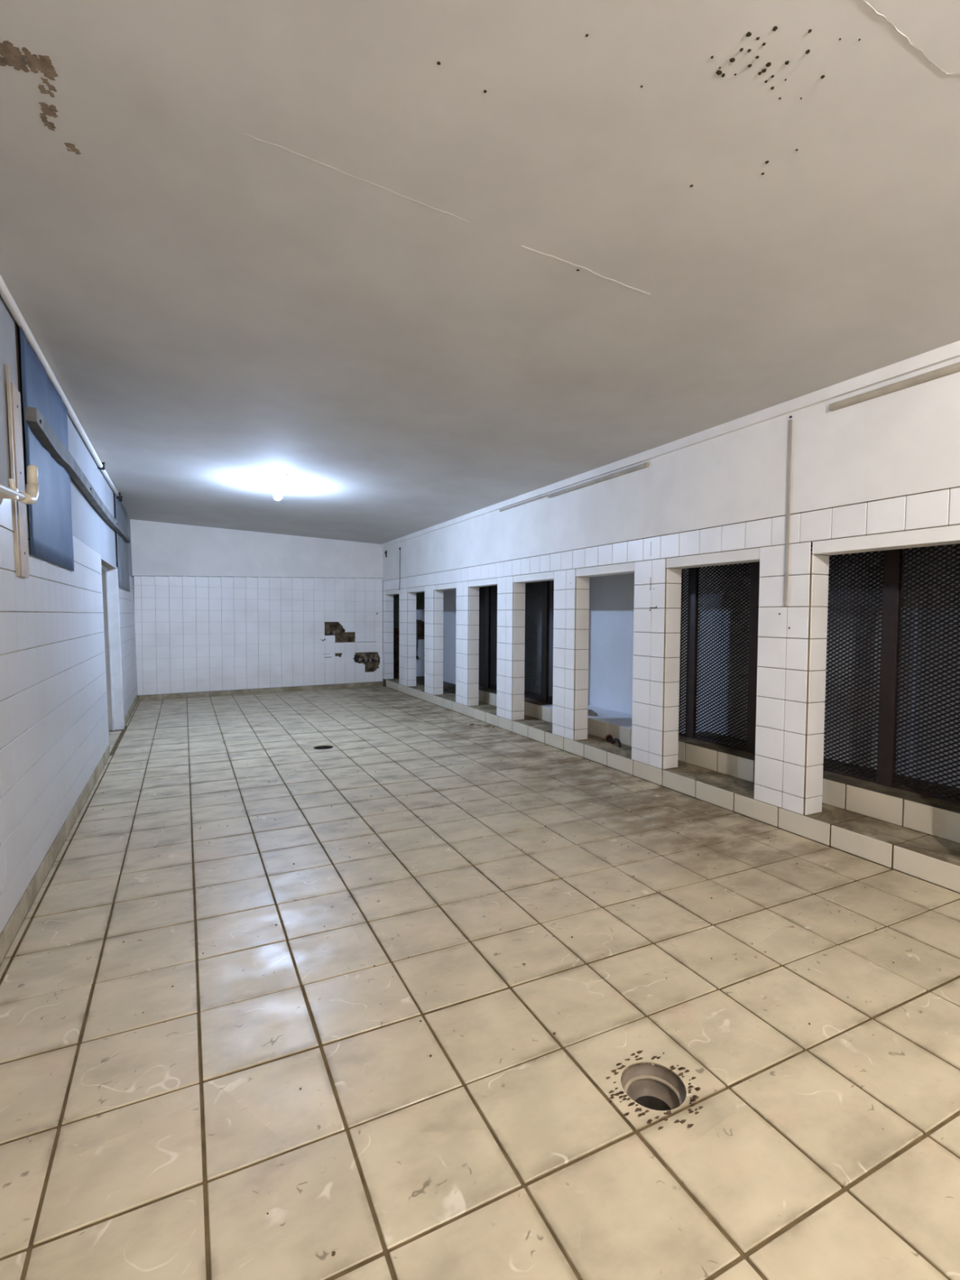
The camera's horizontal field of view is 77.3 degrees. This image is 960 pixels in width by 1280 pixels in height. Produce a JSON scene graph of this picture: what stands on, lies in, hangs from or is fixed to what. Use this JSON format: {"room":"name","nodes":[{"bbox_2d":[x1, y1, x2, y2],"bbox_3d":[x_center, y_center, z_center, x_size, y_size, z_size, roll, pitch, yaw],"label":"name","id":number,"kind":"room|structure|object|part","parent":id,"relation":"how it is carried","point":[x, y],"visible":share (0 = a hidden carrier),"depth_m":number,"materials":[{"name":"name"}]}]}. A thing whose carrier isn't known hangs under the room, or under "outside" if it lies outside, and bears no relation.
{"room":"shower room","nodes":[
{"label":"shower room","id":0,"kind":"room"},
{"bbox_2d":[0,294,137,933],"bbox_3d":[-2.627,-0.232,3.615,0.198,2.873,12.580,-1,3,-26],"label":"wall","id":1,"kind":"structure","parent":0,"point":[54,711],"depth_m":3.27,"materials":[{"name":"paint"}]},
{"bbox_2d":[5,364,29,577],"bbox_3d":[-2.155,-0.769,2.798,0.034,0.945,0.180,-1,3,-26],"label":"batten","id":2,"kind":"object","parent":1,"relation":"attached to","point":[14,406],"visible":1,"depth_m":2.77,"materials":[{"name":"brown wood"}]},
{"bbox_2d":[0,464,39,504],"bbox_3d":[-1.771,-0.629,2.136,0.096,0.281,1.385,-1,3,-26],"label":"pipe","id":3,"kind":"object","parent":1,"relation":"attached to","point":[30,496],"visible":1,"depth_m":2.61,"materials":[{"name":"plastic"}]},
{"bbox_2d":[0,275,122,502],"bbox_3d":[-2.256,-1.542,2.978,0.070,0.061,9.853,-1,3,-26],"label":"trim","id":4,"kind":"structure","parent":1,"relation":"attached to","point":[5,293],"depth_m":3.45,"materials":[{"name":"paint"}]},
{"bbox_2d":[0,694,137,964],"bbox_3d":[-3.428,1.057,5.505,0.012,0.099,8.410,-1,3,-26],"label":"baseboard","id":5,"kind":"structure","parent":1,"relation":"attached to","point":[7,935],"depth_m":3.07,"materials":[{"name":"beige tile"}]},
{"bbox_2d":[14,321,129,571],"bbox_3d":[-3.511,-1.091,5.532,0.107,1.132,5.780,-1,3,-26],"label":"window","id":6,"kind":"structure","parent":1,"relation":"in","point":[51,531],"depth_m":3.40,"materials":[{"name":"glass"}]},
{"bbox_3d":[-3.491,-1.225,5.547,0.054,0.104,5.760,-1,3,-26],"label":"wall rail","id":7,"kind":"part","parent":6,"relation":"part of","materials":[{"name":"grey metal"}]},
{"bbox_2d":[101,558,124,742],"bbox_3d":[-3.934,0.136,6.317,0.187,1.870,1.483,-1,3,-26],"label":"door","id":8,"kind":"structure","parent":1,"relation":"in","point":[108,572],"depth_m":6.92,"materials":[{"name":"paint"}]},
{"bbox_3d":[-4.191,0.107,6.987,0.054,1.870,0.054,-1,3,-26],"label":"architrave","id":9,"kind":"part","parent":8,"relation":"part of","materials":[{"name":"paint"}]},
{"bbox_2d":[113,492,129,591],"bbox_3d":[-4.607,-1.194,7.709,0.072,1.115,1.601,-1,3,-26],"label":"window","id":10,"kind":"structure","parent":1,"relation":"in","point":[120,513],"depth_m":7.52,"materials":[{"name":"glass"}]},
{"bbox_2d":[129,519,383,701],"bbox_3d":[-3.590,-0.531,10.388,4.444,2.907,0.120,-1,3,-32],"label":"wall","id":11,"kind":"structure","parent":0,"point":[216,609],"depth_m":10.14,"materials":[{"name":"tile"}]},
{"bbox_2d":[137,681,382,700],"bbox_3d":[-3.581,0.866,10.386,4.061,0.080,0.012,-1,3,-32],"label":"baseboard","id":12,"kind":"structure","parent":11,"relation":"attached to","point":[148,697],"depth_m":10.22,"materials":[{"name":"beige tile"}]},
{"bbox_2d":[0,685,959,1279],"bbox_3d":[-0.970,1.157,5.063,4.352,0.040,13.600,-1,3,-26],"label":"floor","id":13,"kind":"structure","parent":0,"point":[160,1142],"depth_m":2.01,"materials":[{"name":"tile"}]},
{"bbox_2d":[314,746,333,749],"bbox_3d":[-1.595,1.237,6.117,0.196,0.269,0.196,-1,3,-26],"label":"floor drain","id":14,"kind":"object","parent":13,"relation":"in","point":[320,747],"visible":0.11,"depth_m":6.20,"materials":[{"name":"black metal"}]},
{"bbox_2d":[606,1050,703,1129],"bbox_3d":[0.497,1.423,1.718,0.289,0.280,0.277,-1,3,-26],"label":"floor drain","id":15,"kind":"object","parent":13,"relation":"in","point":[641,1082],"visible":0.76,"depth_m":1.79,"materials":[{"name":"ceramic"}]},
{"bbox_2d":[621,1064,686,1109],"bbox_3d":[0.499,1.328,1.734,0.182,0.070,0.182,-1,3,-26],"label":"socket","id":16,"kind":"object","parent":15,"relation":"attached to","point":[641,1082],"depth_m":1.79,"materials":[{"name":"ceramic"}]},
{"bbox_2d":[383,678,959,893],"bbox_3d":[1.172,1.063,5.754,0.372,0.151,12.951,-1,3,-26],"label":"tiled curb","id":17,"kind":"structure","parent":13,"relation":"on","point":[934,860],"depth_m":3.96,"materials":[{"name":"tile"}]},
{"bbox_2d":[604,733,613,742],"bbox_3d":[1.254,0.952,5.783,0.076,0.089,0.094,2,3,33],"label":"plastic pot","id":18,"kind":"object","parent":17,"relation":"on","point":[609,738],"visible":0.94,"depth_m":5.79,"materials":[{"name":"black plastic"}]},
{"bbox_2d":[611,737,621,746],"bbox_3d":[1.282,0.963,5.643,0.033,0.075,0.130,-1,3,-26],"label":"hose piece","id":19,"kind":"object","parent":17,"relation":"on","point":[615,739],"visible":1,"depth_m":5.63,"materials":[{"name":"black rubber"}]},
{"bbox_2d":[0,0,959,544],"bbox_3d":[-0.827,-1.586,4.767,4.760,0.119,13.362,-1,3,-26],"label":"ceiling","id":20,"kind":"structure","parent":0,"point":[418,265],"depth_m":2.15,"materials":[{"name":"paint"}]},
{"bbox_2d":[273,482,282,500],"bbox_3d":[-2.159,-1.584,6.406,0.088,0.182,0.088,-1,3,-26],"label":"ceiling lamp","id":21,"kind":"object","parent":20,"relation":"hanging from","point":[277,495],"visible":1,"depth_m":6.38,"materials":[{"name":"white"}]},
{"bbox_3d":[-2.159,-1.516,6.409,0.082,0.046,0.080,-1,3,-26],"label":"bulb","id":22,"kind":"part","parent":21,"relation":"part of","materials":[{"name":"white"}]},
{"bbox_2d":[478,585,497,690],"bbox_3d":[0.103,-0.160,8.729,0.041,1.719,0.758,-1,3,-26],"label":"mesh screen","id":23,"kind":"object","parent":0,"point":[489,593],"visible":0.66,"depth_m":8.67,"materials":[{"name":"metal"}]},
{"bbox_3d":[0.116,-0.155,8.701,0.041,1.712,0.119,-1,3,-26],"label":"post","id":24,"kind":"part","parent":23,"relation":"part of","materials":[{"name":"metal"}]},
{"bbox_2d":[382,356,959,815],"bbox_3d":[1.066,-0.320,5.700,0.165,2.623,13.056,-1,3,-26],"label":"wall","id":25,"kind":"structure","parent":0,"point":[882,473],"depth_m":4.31,"materials":[{"name":"tile"}]},
{"bbox_2d":[399,547,400,590],"bbox_3d":[-1.398,-1.241,10.473,0.022,0.738,0.060,-1,3,-26],"label":"cable","id":26,"kind":"object","parent":25,"relation":"attached to","point":[399,548],"visible":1,"depth_m":10.47,"materials":[{"name":"plastic"}]},
{"bbox_2d":[499,493,548,511],"bbox_3d":[0.470,-1.515,6.663,0.027,0.020,1.054,-1,3,-26],"label":"cable trunking","id":27,"kind":"object","parent":25,"relation":"attached to","point":[544,495],"visible":0.95,"depth_m":6.61,"materials":[{"name":"white plastic"}]},
{"bbox_2d":[547,462,648,497],"bbox_3d":[1.030,-1.448,5.518,0.037,0.034,1.465,-1,3,-26],"label":"cable trunking","id":28,"kind":"object","parent":25,"relation":"attached to","point":[643,465],"visible":1,"depth_m":5.38,"materials":[{"name":"white plastic"}]},
{"bbox_2d":[382,340,959,547],"bbox_3d":[1.017,-1.526,5.548,0.032,0.071,12.920,-1,3,-26],"label":"crown molding","id":29,"kind":"structure","parent":25,"relation":"attached to","point":[951,351],"depth_m":3.96,"materials":[{"name":"paint"}]},
{"bbox_2d":[783,415,792,606],"bbox_3d":[1.921,-0.801,3.752,0.018,1.180,0.029,-1,3,-26],"label":"conduit","id":30,"kind":"object","parent":25,"relation":"attached to","point":[790,421],"visible":1,"depth_m":3.74,"materials":[{"name":"metal"}]},
{"bbox_2d":[828,361,959,411],"bbox_3d":[2.427,-1.313,2.690,0.037,0.037,1.775,-1,3,-26],"label":"cable trunking","id":31,"kind":"object","parent":25,"relation":"attached to","point":[953,368],"visible":1,"depth_m":3.14,"materials":[{"name":"white plastic"}]},
{"bbox_2d":[393,544,959,843],"bbox_3d":[0.899,-0.076,7.147,0.823,2.142,10.880,-1,3,-26],"label":"wall","id":32,"kind":"structure","parent":0,"point":[611,597],"depth_m":4.73,"materials":[{"name":"white paint"},{"name":"tile"},{"name":"grout"}]},
{"bbox_2d":[416,619,422,658],"bbox_3d":[-1.313,-0.013,11.869,0.344,0.782,0.069,-1,3,-26],"label":"pipe","id":33,"kind":"object","parent":32,"relation":"attached to","point":[417,620],"visible":0.37,"depth_m":11.89,"materials":[{"name":"metal"}]},
{"bbox_2d":[524,580,554,703],"bbox_3d":[0.679,-0.109,7.561,0.041,1.719,0.925,-1,3,-26],"label":"mesh screen","id":34,"kind":"object","parent":32,"relation":"on","point":[545,616],"visible":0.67,"depth_m":7.42,"materials":[{"name":"metal"}]},
{"bbox_3d":[0.678,0.741,7.597,0.020,0.017,0.925,-1,3,-26],"label":"rail","id":35,"kind":"part","parent":34,"relation":"part of","materials":[{"name":"metal"}]},
{"bbox_3d":[0.799,-0.095,7.319,0.041,1.712,0.112,-1,3,-26],"label":"post","id":36,"kind":"part","parent":34,"relation":"part of","materials":[{"name":"metal"}]},
{"bbox_2d":[587,709,597,716],"bbox_3d":[1.163,0.772,6.380,0.194,0.071,0.073,2,3,38],"label":"lump","id":37,"kind":"object","parent":32,"relation":"on","point":[590,713],"visible":0.62,"depth_m":6.35,"materials":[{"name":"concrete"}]},
{"bbox_2d":[678,545,812,754],"bbox_3d":[2.053,0.012,4.779,0.041,1.719,1.244,-1,3,-26],"label":"mesh screen","id":38,"kind":"object","parent":32,"relation":"on","point":[693,575],"visible":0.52,"depth_m":4.95,"materials":[{"name":"metal"}]},
{"bbox_3d":[1.842,-0.003,5.206,0.041,1.712,0.088,-1,3,-26],"label":"post","id":39,"kind":"part","parent":38,"relation":"part of","materials":[{"name":"metal"}]},
{"bbox_3d":[2.051,0.862,4.816,0.020,0.017,1.244,-1,3,-26],"label":"rail","id":40,"kind":"part","parent":38,"relation":"part of","materials":[{"name":"metal"}]},
{"bbox_3d":[2.124,0.022,4.636,0.041,1.712,0.082,-1,3,-26],"label":"post","id":41,"kind":"part","parent":38,"relation":"part of","materials":[{"name":"metal"}]},
{"bbox_2d":[822,543,959,803],"bbox_3d":[2.783,0.077,3.302,0.041,1.719,2.040,-1,3,-26],"label":"mesh screen","id":42,"kind":"object","parent":32,"relation":"on","point":[893,561],"visible":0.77,"depth_m":3.72,"materials":[{"name":"metal"}]},
{"bbox_3d":[2.562,0.061,3.748,0.041,1.712,0.092,-1,3,-26],"label":"post","id":43,"kind":"part","parent":42,"relation":"part of","materials":[{"name":"metal"}]},
{"bbox_3d":[2.781,0.927,3.338,0.020,0.017,2.040,-1,3,-26],"label":"rail","id":44,"kind":"part","parent":42,"relation":"part of","materials":[{"name":"metal"}]}
]}

